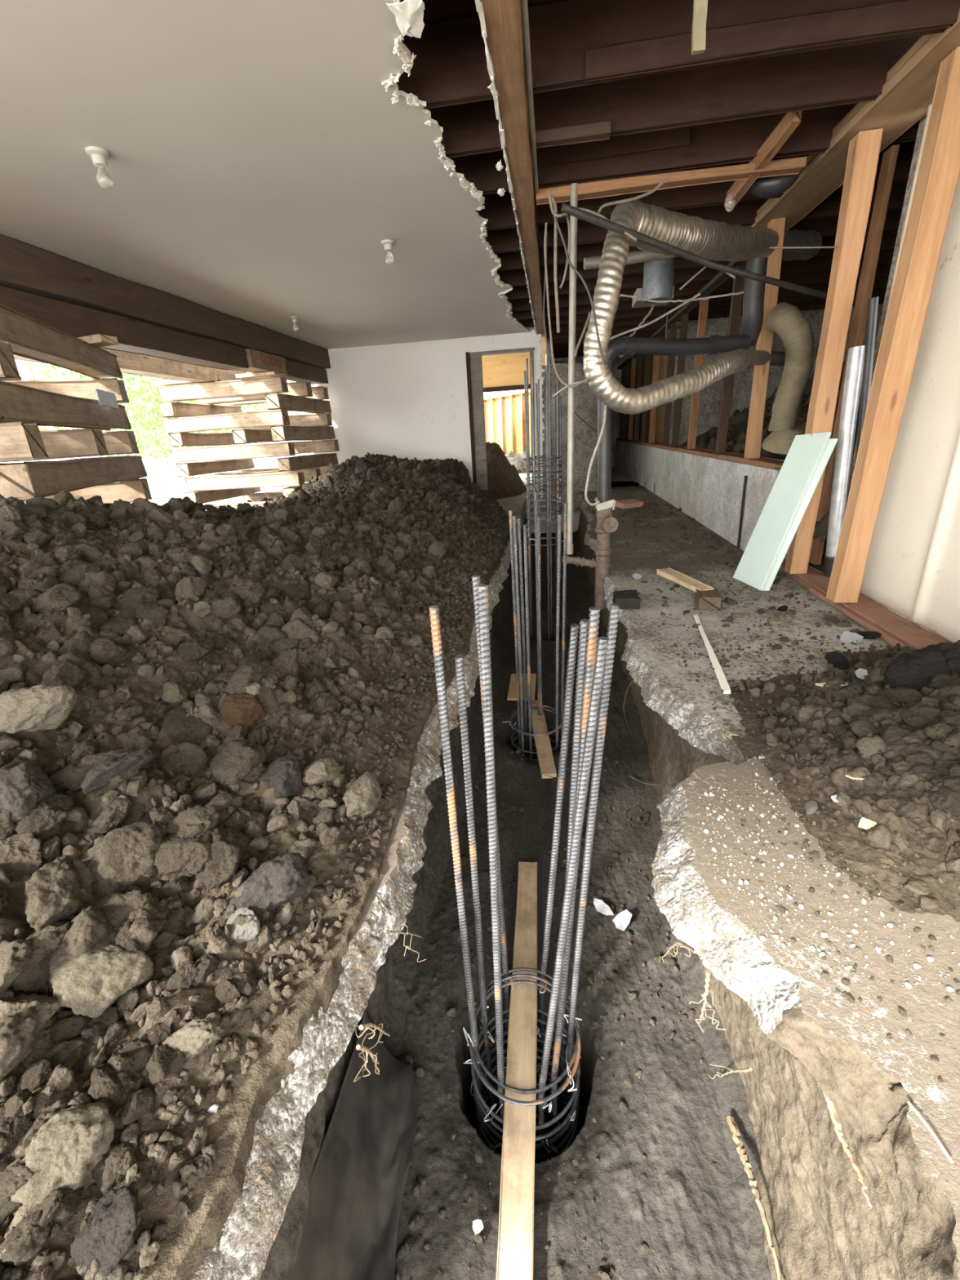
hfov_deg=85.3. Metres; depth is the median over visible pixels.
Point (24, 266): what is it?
beam
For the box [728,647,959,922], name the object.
heap
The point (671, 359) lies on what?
stud
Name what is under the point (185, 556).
clod
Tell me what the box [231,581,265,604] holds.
clod
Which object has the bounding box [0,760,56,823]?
clod
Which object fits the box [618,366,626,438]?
stud
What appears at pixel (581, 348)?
joist
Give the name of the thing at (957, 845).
clod
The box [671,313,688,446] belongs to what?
stud
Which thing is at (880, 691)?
clod
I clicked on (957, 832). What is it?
clod
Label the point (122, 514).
clod
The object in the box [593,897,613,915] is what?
paper scrap
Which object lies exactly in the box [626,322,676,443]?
wall
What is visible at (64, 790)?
clod
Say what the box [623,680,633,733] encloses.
root
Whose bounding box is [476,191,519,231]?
joist
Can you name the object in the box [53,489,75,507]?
clod
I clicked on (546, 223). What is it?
cable
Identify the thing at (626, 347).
drain pipe
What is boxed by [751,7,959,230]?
wooden beam
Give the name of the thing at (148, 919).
clod
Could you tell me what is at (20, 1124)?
clod
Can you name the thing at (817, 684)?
shard
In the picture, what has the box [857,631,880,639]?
clod
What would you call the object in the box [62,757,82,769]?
clod
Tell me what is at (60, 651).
clod
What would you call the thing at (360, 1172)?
plastic sheet
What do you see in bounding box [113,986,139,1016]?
clod
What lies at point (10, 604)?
clod
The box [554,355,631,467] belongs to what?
wall
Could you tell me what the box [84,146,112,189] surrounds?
holder
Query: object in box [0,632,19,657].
clod
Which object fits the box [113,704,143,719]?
clod
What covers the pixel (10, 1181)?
clod
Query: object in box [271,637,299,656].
clod
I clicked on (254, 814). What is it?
clod
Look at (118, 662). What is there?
clod
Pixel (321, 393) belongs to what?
crib timber
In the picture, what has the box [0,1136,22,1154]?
clod
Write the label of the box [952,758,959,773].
clod
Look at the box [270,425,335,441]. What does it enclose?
crib timber
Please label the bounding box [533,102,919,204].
joist
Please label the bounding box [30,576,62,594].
clod
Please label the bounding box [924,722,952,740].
clod
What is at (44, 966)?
clod
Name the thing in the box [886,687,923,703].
clod
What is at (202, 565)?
clod
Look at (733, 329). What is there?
stud
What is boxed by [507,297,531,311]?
joist
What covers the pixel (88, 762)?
clod
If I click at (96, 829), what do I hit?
clod
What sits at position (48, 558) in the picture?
clod
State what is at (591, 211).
cable
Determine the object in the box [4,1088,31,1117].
clod
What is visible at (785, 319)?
flexible duct
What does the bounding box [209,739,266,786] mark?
clod
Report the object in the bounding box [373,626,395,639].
clod
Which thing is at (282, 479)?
crib timber
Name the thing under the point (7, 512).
clod
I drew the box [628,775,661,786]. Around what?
root
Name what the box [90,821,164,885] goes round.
clod
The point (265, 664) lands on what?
clod
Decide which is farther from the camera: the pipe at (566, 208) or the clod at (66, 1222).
the pipe at (566, 208)
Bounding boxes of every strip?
[691,0,707,54]
[808,586,915,651]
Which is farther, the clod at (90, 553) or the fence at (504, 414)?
the fence at (504, 414)
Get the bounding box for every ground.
[148,478,306,505]
[259,509,917,1279]
[519,467,639,532]
[680,360,862,541]
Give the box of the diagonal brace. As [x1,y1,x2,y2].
[726,110,802,206]
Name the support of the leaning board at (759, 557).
on the floor
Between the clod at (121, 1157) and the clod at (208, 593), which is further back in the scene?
the clod at (208, 593)
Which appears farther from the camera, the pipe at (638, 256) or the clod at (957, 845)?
the pipe at (638, 256)
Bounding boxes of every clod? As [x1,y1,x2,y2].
[0,503,22,523]
[0,520,25,540]
[0,573,13,592]
[0,591,21,617]
[0,609,13,632]
[0,629,18,637]
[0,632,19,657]
[0,662,28,683]
[0,678,10,694]
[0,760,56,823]
[0,761,20,772]
[0,807,16,840]
[0,831,42,875]
[0,898,3,911]
[0,937,33,992]
[0,987,13,1000]
[0,993,61,1033]
[0,1005,38,1080]
[0,1109,34,1139]
[0,1132,13,1148]
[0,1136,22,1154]
[0,1160,33,1204]
[0,1199,22,1217]
[0,1209,53,1262]
[0,1251,14,1270]
[0,1262,4,1278]
[2,872,31,893]
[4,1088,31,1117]
[8,588,39,611]
[8,920,68,993]
[10,756,34,763]
[10,1101,115,1208]
[11,519,30,536]
[13,792,73,838]
[13,990,42,996]
[13,1261,27,1266]
[17,577,39,589]
[19,503,48,519]
[20,1057,53,1091]
[22,526,54,546]
[22,1107,56,1150]
[24,857,84,931]
[29,551,63,566]
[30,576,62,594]
[30,1187,67,1228]
[31,597,43,613]
[35,582,81,612]
[38,921,71,973]
[40,657,90,690]
[40,835,61,866]
[44,509,71,527]
[45,906,114,994]
[48,776,70,794]
[48,932,153,1017]
[48,1014,86,1040]
[49,764,89,791]
[49,1216,71,1231]
[52,1186,84,1226]
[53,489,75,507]
[53,545,81,562]
[56,646,66,655]
[57,559,88,576]
[57,651,96,665]
[57,1007,80,1039]
[60,562,101,589]
[62,511,87,525]
[62,631,94,653]
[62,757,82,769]
[62,1044,85,1074]
[68,739,99,764]
[69,1186,138,1277]
[73,831,104,848]
[75,542,104,563]
[76,747,151,770]
[77,571,115,592]
[80,595,93,607]
[80,606,111,631]
[80,662,102,687]
[80,746,159,791]
[81,783,120,795]
[86,825,113,834]
[86,1022,108,1044]
[87,1063,116,1100]
[88,512,108,528]
[88,595,115,609]
[88,636,128,667]
[88,853,97,876]
[88,1009,109,1027]
[89,888,154,933]
[90,798,130,829]
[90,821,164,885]
[90,1066,121,1099]
[91,876,121,899]
[91,1144,113,1181]
[93,1146,114,1177]
[95,675,116,690]
[95,1004,119,1027]
[97,617,139,636]
[99,1142,140,1195]
[106,768,139,786]
[107,797,133,808]
[107,1053,133,1073]
[110,506,129,521]
[110,1129,124,1146]
[111,606,137,621]
[111,649,128,666]
[112,919,144,951]
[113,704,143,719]
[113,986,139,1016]
[115,551,136,563]
[115,1040,153,1073]
[116,1086,155,1124]
[117,586,159,608]
[120,644,137,663]
[121,585,159,594]
[126,896,169,953]
[135,555,157,573]
[135,602,160,618]
[137,606,168,625]
[143,1021,173,1048]
[145,1044,173,1084]
[146,767,163,782]
[148,751,161,764]
[149,804,174,824]
[153,830,212,879]
[155,598,176,609]
[155,742,208,777]
[155,823,168,836]
[156,906,187,935]
[158,724,183,740]
[159,588,177,604]
[159,875,189,900]
[160,707,213,744]
[160,769,170,780]
[161,681,187,704]
[161,1048,186,1080]
[162,1017,224,1060]
[164,804,220,837]
[166,960,198,990]
[168,551,201,563]
[174,574,207,602]
[175,635,216,662]
[190,555,213,576]
[192,952,218,983]
[195,826,248,889]
[199,589,222,599]
[203,680,222,695]
[204,791,235,810]
[207,595,241,619]
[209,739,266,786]
[210,533,238,547]
[213,776,225,786]
[213,978,240,1003]
[219,692,266,728]
[224,662,266,694]
[228,852,308,915]
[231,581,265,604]
[231,968,257,996]
[232,913,253,925]
[236,651,266,667]
[244,728,266,746]
[244,810,270,824]
[244,813,268,839]
[244,936,271,955]
[246,920,275,944]
[248,548,271,558]
[254,750,266,768]
[255,632,271,647]
[256,659,273,666]
[256,753,302,796]
[257,624,288,645]
[258,778,271,795]
[261,600,284,615]
[262,586,282,600]
[263,612,287,627]
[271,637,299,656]
[272,648,299,679]
[280,582,311,601]
[280,617,311,640]
[281,554,306,572]
[290,608,313,628]
[301,553,319,566]
[301,756,341,786]
[315,600,332,619]
[327,591,353,603]
[342,771,382,818]
[355,457,374,473]
[370,596,394,608]
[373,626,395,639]
[410,635,422,647]
[776,604,788,611]
[795,703,823,722]
[824,651,848,669]
[845,702,875,715]
[848,719,879,737]
[850,715,870,722]
[855,736,887,759]
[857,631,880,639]
[863,707,894,727]
[871,694,901,709]
[876,688,886,695]
[881,723,889,729]
[881,724,912,742]
[883,646,951,691]
[884,688,893,694]
[884,737,908,754]
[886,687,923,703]
[893,686,922,695]
[895,798,917,813]
[899,708,930,729]
[904,742,942,761]
[904,751,935,765]
[906,762,943,773]
[907,702,939,722]
[910,728,930,742]
[917,706,939,719]
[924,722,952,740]
[926,642,959,673]
[926,681,951,689]
[928,721,951,725]
[928,738,959,754]
[928,786,959,810]
[930,673,959,683]
[933,760,959,777]
[936,684,959,699]
[938,698,959,711]
[938,709,959,726]
[939,751,957,760]
[940,729,959,749]
[942,762,959,777]
[942,774,959,792]
[942,786,959,817]
[947,694,959,706]
[947,724,959,733]
[949,677,959,685]
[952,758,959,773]
[953,841,959,856]
[954,749,959,759]
[955,828,959,836]
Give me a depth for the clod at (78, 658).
1.58 m
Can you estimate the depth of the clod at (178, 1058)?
0.84 m
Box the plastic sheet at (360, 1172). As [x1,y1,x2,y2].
[289,1008,417,1279]
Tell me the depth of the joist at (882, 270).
5.65 m
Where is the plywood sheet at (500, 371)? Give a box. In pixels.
[481,354,546,387]
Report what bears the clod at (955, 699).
on the heap at (930, 865)
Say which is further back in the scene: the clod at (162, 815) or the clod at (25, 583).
the clod at (25, 583)
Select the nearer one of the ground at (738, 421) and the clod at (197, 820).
the clod at (197, 820)
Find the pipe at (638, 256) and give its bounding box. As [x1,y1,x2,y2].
[583,250,679,270]
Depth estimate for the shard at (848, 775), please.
1.43 m
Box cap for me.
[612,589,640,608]
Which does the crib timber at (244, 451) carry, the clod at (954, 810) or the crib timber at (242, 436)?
the crib timber at (242, 436)
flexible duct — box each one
[582,200,751,414]
[630,199,822,261]
[766,302,813,431]
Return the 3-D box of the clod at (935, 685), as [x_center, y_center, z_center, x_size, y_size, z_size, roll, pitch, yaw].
[1.495,0.153,1.669,0.083,0.053,0.092,-13,23,-22]
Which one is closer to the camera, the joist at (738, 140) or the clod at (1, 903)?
the clod at (1, 903)
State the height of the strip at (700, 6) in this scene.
0.131 m
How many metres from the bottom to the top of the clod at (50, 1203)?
0.031 m
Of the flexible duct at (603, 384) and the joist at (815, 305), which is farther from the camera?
the joist at (815, 305)
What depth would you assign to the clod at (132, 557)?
2.29 m
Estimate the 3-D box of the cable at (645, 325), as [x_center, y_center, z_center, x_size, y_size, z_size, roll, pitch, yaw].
[1.165,-2.180,3.523,0.602,0.237,0.014,0,22,8]
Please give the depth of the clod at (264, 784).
1.39 m
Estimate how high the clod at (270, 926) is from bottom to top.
0.038 m
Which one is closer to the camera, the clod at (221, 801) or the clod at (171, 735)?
the clod at (221, 801)
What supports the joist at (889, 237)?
attached to the ceiling beam at (503, 18)
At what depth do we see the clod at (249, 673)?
1.63 m
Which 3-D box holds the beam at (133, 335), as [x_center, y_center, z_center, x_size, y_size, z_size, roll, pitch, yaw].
[-3.071,-2.000,3.045,0.268,0.207,5.900,0,22,8]
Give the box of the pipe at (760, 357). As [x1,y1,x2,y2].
[747,349,785,366]
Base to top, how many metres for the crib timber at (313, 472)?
0.180 m
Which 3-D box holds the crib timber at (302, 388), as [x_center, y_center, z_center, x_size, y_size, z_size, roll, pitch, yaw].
[-3.080,-3.374,7.123,1.583,0.181,0.184,-1,22,8]
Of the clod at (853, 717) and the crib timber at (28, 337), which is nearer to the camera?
the clod at (853, 717)
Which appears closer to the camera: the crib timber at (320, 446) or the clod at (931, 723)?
the clod at (931, 723)
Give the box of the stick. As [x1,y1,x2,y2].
[693,614,730,694]
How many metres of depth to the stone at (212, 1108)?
0.82 m
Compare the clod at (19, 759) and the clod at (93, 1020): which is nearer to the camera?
the clod at (93, 1020)
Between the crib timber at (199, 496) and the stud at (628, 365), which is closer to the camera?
the crib timber at (199, 496)
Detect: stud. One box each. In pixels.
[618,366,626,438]
[622,363,630,439]
[627,357,636,439]
[633,355,643,440]
[640,355,650,441]
[648,337,661,443]
[662,323,677,444]
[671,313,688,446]
[687,296,709,448]
[715,265,746,453]
[743,217,786,458]
[784,128,883,573]
[808,144,900,564]
[826,46,959,603]
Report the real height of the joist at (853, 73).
0.260 m
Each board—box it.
[75,333,118,346]
[151,379,195,386]
[235,371,279,378]
[496,861,537,1279]
[531,700,556,778]
[733,431,831,591]
[762,438,837,591]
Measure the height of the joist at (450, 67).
0.240 m
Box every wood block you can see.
[656,567,714,592]
[693,587,722,610]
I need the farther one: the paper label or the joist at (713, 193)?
the paper label
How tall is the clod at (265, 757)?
0.047 m
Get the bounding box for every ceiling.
[0,0,545,440]
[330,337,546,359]
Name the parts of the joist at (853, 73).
joist strip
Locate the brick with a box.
[615,498,643,508]
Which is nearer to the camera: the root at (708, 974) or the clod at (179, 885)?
the clod at (179, 885)
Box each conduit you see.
[520,0,538,196]
[566,182,577,554]
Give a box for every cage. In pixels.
[429,575,619,1161]
[503,491,568,760]
[524,352,563,639]
[533,378,562,583]
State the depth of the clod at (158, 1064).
0.82 m
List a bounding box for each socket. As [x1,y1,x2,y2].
[84,146,110,168]
[288,315,298,323]
[381,239,394,251]
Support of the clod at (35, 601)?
on the heap at (186, 1242)
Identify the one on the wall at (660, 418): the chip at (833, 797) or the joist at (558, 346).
the joist at (558, 346)
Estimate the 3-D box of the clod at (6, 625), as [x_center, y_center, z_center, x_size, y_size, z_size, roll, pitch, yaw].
[-1.551,-0.042,1.661,0.162,0.112,0.078,4,23,18]
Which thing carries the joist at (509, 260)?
attached to the ceiling beam at (503, 18)
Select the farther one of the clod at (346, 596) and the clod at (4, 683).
the clod at (346, 596)
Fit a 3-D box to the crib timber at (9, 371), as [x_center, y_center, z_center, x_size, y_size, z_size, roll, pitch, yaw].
[-3.229,-1.211,2.281,1.962,0.180,0.182,-9,22,-14]
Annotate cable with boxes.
[542,231,551,370]
[543,222,587,387]
[547,190,637,241]
[551,195,559,333]
[552,380,587,397]
[553,214,605,364]
[559,214,570,288]
[573,311,591,356]
[574,411,596,431]
[597,180,664,213]
[609,293,700,339]
[619,291,743,302]
[628,303,654,337]
[664,312,671,404]
[679,266,735,289]
[768,246,838,248]
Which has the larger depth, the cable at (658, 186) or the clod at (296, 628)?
the cable at (658, 186)
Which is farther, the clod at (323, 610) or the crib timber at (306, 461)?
the crib timber at (306, 461)
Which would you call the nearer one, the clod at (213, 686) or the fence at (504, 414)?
the clod at (213, 686)
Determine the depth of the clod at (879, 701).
1.65 m
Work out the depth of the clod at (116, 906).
1.03 m
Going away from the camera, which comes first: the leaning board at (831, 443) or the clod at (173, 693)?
the clod at (173, 693)
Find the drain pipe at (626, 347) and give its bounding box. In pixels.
[561,257,768,608]
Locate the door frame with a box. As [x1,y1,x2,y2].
[465,346,535,498]
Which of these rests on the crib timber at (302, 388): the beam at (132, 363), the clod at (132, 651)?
the beam at (132, 363)
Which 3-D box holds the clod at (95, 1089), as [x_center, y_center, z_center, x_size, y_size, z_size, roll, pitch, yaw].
[-0.578,0.678,0.805,0.041,0.039,0.054,-14,24,-26]
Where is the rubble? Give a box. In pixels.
[505,449,531,474]
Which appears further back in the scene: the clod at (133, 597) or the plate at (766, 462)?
the plate at (766, 462)
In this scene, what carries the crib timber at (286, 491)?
on the crib timber at (260, 503)
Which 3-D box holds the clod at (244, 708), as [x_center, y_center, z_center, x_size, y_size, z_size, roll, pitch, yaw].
[-0.728,0.222,1.612,0.117,0.116,0.101,3,23,16]
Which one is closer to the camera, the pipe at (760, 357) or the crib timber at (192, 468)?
the pipe at (760, 357)
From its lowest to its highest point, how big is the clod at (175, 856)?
0.085 m
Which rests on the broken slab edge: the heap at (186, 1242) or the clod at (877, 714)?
the heap at (186, 1242)
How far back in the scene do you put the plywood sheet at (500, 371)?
9.75 m
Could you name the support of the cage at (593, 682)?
on the ground at (822, 1224)
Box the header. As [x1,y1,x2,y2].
[483,384,530,392]
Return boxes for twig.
[906,1101,953,1164]
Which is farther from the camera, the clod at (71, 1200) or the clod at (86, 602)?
the clod at (86, 602)
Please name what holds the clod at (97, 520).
on the heap at (186, 1242)
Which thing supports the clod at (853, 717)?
on the heap at (930, 865)
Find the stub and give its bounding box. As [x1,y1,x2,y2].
[736,475,746,548]
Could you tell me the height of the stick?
0.019 m
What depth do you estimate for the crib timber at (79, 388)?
3.96 m
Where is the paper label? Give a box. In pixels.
[94,388,119,408]
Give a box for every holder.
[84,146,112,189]
[288,315,298,331]
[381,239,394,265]
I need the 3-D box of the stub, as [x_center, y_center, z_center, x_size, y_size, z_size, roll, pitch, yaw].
[2.109,-0.991,4.201,0.022,0.639,0.061,0,22,8]
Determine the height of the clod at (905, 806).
0.045 m
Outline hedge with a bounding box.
[17,360,268,465]
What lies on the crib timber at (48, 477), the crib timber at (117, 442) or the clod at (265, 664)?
the crib timber at (117, 442)
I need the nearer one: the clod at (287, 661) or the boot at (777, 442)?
the clod at (287, 661)
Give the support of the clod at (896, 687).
on the heap at (930, 865)
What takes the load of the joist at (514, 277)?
attached to the ceiling beam at (503, 18)
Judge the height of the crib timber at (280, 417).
0.182 m
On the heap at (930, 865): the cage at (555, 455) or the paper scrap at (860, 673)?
the paper scrap at (860, 673)
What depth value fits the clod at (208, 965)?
0.98 m
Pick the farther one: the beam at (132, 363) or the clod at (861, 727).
the beam at (132, 363)
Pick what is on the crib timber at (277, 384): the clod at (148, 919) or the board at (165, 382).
the board at (165, 382)
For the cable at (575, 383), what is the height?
0.099 m
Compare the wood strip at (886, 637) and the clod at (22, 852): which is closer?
the clod at (22, 852)
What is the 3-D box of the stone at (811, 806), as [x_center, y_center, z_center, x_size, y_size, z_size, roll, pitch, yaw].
[0.886,0.451,1.396,0.030,0.040,0.056,8,25,27]
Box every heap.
[0,441,526,1279]
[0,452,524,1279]
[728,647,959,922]
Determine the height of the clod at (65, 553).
0.104 m
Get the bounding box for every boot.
[761,423,805,454]
[822,555,835,577]
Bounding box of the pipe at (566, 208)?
[560,202,827,298]
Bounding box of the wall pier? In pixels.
[540,362,597,511]
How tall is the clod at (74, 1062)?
0.034 m
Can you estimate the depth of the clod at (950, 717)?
1.47 m
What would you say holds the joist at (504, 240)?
attached to the ceiling beam at (503, 18)
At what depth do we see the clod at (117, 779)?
1.23 m
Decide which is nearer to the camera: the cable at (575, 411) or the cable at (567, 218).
the cable at (567, 218)
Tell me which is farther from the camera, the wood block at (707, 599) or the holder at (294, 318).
the holder at (294, 318)
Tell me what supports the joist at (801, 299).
attached to the ceiling beam at (503, 18)
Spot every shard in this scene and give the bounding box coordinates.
[815,681,848,686]
[844,772,865,779]
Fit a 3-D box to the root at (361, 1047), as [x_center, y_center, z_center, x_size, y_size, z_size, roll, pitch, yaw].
[-0.220,0.819,1.021,0.029,0.177,0.083,0,22,8]
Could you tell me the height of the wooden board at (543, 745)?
0.038 m
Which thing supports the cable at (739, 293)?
hanging from the flexible duct at (709, 239)
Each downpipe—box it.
[825,345,865,556]
[853,296,879,469]
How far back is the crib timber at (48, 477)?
3.04 m
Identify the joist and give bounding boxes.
[396,15,493,109]
[426,98,502,158]
[449,150,509,194]
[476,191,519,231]
[485,227,520,253]
[495,250,524,271]
[496,268,526,286]
[504,284,528,299]
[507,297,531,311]
[511,310,533,319]
[515,319,534,327]
[526,0,959,93]
[530,35,920,147]
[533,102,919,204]
[536,141,915,225]
[538,182,906,248]
[539,209,902,266]
[541,230,897,283]
[542,248,893,296]
[544,263,891,308]
[544,277,888,317]
[545,287,886,325]
[545,296,884,333]
[546,322,670,338]
[552,329,665,344]
[552,336,660,349]
[553,346,583,354]
[553,351,583,358]
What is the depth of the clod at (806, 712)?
1.74 m
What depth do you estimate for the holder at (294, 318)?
5.59 m
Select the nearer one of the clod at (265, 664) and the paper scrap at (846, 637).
the clod at (265, 664)
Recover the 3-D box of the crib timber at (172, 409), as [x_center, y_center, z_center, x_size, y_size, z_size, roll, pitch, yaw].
[-3.796,-3.168,7.208,0.174,0.176,1.591,0,22,8]
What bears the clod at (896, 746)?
on the heap at (930, 865)
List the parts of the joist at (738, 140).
joist strip, joist strip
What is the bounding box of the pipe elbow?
[746,154,805,198]
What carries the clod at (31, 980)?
on the heap at (186, 1242)
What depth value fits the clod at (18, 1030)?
0.79 m
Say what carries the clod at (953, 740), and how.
on the heap at (930, 865)
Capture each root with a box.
[353,1044,379,1081]
[355,1022,389,1071]
[383,924,426,962]
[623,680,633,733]
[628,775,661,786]
[662,942,697,963]
[688,969,726,1032]
[708,1063,752,1079]
[726,1115,781,1279]
[822,1092,872,1207]
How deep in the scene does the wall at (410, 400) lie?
7.78 m
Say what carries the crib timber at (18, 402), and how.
on the crib timber at (117, 442)
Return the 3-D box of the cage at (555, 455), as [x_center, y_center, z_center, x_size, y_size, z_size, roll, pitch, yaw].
[0.801,-1.475,6.146,0.336,3.109,0.336,-19,26,-34]
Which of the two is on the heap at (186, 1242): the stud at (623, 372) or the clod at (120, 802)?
the clod at (120, 802)
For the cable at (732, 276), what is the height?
0.148 m
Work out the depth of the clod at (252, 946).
1.04 m
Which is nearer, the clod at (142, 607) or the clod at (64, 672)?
the clod at (64, 672)
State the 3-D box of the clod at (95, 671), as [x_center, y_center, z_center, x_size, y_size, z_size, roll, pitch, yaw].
[-1.205,0.117,1.581,0.093,0.090,0.084,-13,24,-23]
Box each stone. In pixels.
[0,684,77,733]
[80,1026,88,1036]
[207,1102,218,1112]
[226,906,259,943]
[248,835,270,849]
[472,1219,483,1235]
[804,800,817,814]
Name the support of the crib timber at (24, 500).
on the crib timber
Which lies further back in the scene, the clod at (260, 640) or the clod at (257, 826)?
the clod at (260, 640)
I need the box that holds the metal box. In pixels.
[631,284,674,307]
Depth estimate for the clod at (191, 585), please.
2.07 m
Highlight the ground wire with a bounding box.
[584,404,607,506]
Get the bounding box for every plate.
[616,438,784,469]
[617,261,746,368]
[756,33,933,215]
[778,558,952,649]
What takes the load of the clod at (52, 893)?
on the heap at (186, 1242)
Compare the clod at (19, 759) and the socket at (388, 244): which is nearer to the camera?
the clod at (19, 759)
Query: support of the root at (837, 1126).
attached to the floor
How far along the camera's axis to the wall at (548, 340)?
8.53 m
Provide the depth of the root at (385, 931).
1.15 m
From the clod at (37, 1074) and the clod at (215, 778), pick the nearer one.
the clod at (37, 1074)
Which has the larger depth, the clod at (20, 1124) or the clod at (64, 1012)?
the clod at (64, 1012)
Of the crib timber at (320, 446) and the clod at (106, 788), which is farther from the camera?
the crib timber at (320, 446)
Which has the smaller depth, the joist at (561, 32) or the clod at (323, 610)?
the joist at (561, 32)
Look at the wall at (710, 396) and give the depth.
7.69 m
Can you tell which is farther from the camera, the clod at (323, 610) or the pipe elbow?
the pipe elbow
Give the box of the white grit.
[693,754,959,991]
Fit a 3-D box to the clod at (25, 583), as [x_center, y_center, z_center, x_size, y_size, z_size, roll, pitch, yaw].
[-1.627,-0.180,1.890,0.126,0.097,0.094,10,25,30]
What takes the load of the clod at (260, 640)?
on the heap at (186, 1242)
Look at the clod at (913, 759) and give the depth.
1.40 m
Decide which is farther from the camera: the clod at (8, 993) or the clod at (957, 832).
the clod at (957, 832)
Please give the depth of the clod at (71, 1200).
0.68 m
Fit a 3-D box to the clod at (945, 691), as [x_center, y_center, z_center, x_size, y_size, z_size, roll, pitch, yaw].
[1.453,0.166,1.591,0.086,0.076,0.069,13,27,36]
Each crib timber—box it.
[0,303,122,378]
[0,341,21,381]
[0,380,131,431]
[0,422,48,461]
[0,428,108,462]
[0,455,147,499]
[1,377,128,403]
[10,430,139,462]
[17,478,152,503]
[21,497,53,503]
[157,376,288,401]
[159,401,242,417]
[161,408,290,433]
[168,432,248,447]
[169,441,295,462]
[174,458,254,476]
[182,487,260,503]
[184,471,305,491]
[199,381,312,404]
[203,501,267,511]
[209,467,320,482]
[221,386,328,405]
[231,413,332,432]
[231,429,286,444]
[237,464,339,475]
[242,491,282,502]
[264,393,331,413]
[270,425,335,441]
[274,439,339,453]
[276,453,337,471]
[281,482,307,497]
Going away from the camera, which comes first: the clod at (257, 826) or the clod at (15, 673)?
the clod at (257, 826)
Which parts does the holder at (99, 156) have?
bulb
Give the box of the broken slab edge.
[191,492,531,1279]
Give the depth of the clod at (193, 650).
1.84 m
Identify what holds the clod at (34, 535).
on the heap at (186, 1242)
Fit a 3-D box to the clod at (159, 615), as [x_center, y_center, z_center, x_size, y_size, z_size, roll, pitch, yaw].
[-1.213,-0.081,1.937,0.112,0.080,0.063,-12,23,-21]
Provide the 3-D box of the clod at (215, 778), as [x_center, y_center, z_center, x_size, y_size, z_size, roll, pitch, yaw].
[-0.699,0.366,1.428,0.065,0.060,0.059,-18,26,-32]
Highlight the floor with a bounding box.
[577,480,959,1279]
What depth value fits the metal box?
4.00 m
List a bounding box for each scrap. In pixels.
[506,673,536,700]
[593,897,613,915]
[613,909,631,931]
[631,573,642,578]
[839,631,863,642]
[855,667,867,679]
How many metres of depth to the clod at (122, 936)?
0.97 m
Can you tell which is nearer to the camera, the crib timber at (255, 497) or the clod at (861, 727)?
the clod at (861, 727)
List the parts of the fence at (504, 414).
plate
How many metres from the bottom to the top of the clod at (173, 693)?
0.076 m
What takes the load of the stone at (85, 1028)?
on the heap at (186, 1242)
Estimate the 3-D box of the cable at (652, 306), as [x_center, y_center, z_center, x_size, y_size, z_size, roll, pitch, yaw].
[1.077,-2.164,3.596,0.228,0.251,0.027,0,22,9]
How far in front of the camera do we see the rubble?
10.14 m
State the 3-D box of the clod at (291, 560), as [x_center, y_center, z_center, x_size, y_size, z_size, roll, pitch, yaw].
[-0.955,-0.390,2.683,0.112,0.113,0.106,-5,22,-5]
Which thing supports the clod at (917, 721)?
on the heap at (930, 865)
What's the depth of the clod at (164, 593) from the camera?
2.11 m
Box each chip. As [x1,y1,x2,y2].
[831,794,838,802]
[857,817,876,829]
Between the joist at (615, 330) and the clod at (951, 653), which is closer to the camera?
the clod at (951, 653)
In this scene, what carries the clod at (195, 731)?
on the heap at (186, 1242)
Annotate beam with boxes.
[0,234,330,368]
[0,284,248,369]
[13,347,270,382]
[233,348,288,375]
[270,359,328,384]
[480,0,545,337]
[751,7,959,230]
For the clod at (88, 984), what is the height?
0.096 m
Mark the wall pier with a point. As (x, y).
(585, 402)
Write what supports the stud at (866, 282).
on the plate at (914, 636)
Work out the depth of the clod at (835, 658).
2.17 m
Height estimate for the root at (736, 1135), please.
0.081 m
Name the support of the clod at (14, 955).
on the clod at (8, 993)
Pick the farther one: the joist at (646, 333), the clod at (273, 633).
the joist at (646, 333)
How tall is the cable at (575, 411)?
0.292 m
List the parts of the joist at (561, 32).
joist strip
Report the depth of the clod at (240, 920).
1.05 m
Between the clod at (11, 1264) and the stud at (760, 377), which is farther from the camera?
the stud at (760, 377)
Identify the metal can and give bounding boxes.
[642,257,675,303]
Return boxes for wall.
[306,326,542,498]
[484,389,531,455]
[546,338,552,364]
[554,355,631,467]
[613,440,787,558]
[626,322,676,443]
[668,303,883,445]
[846,113,927,503]
[859,103,959,643]
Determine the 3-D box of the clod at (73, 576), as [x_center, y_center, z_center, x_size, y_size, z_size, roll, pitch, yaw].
[-1.574,-0.248,2.059,0.138,0.101,0.108,-14,24,-26]
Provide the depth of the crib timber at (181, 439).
7.03 m
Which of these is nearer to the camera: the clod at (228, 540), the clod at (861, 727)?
the clod at (861, 727)
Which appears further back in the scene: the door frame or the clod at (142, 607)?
the door frame
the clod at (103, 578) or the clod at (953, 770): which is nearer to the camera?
the clod at (953, 770)

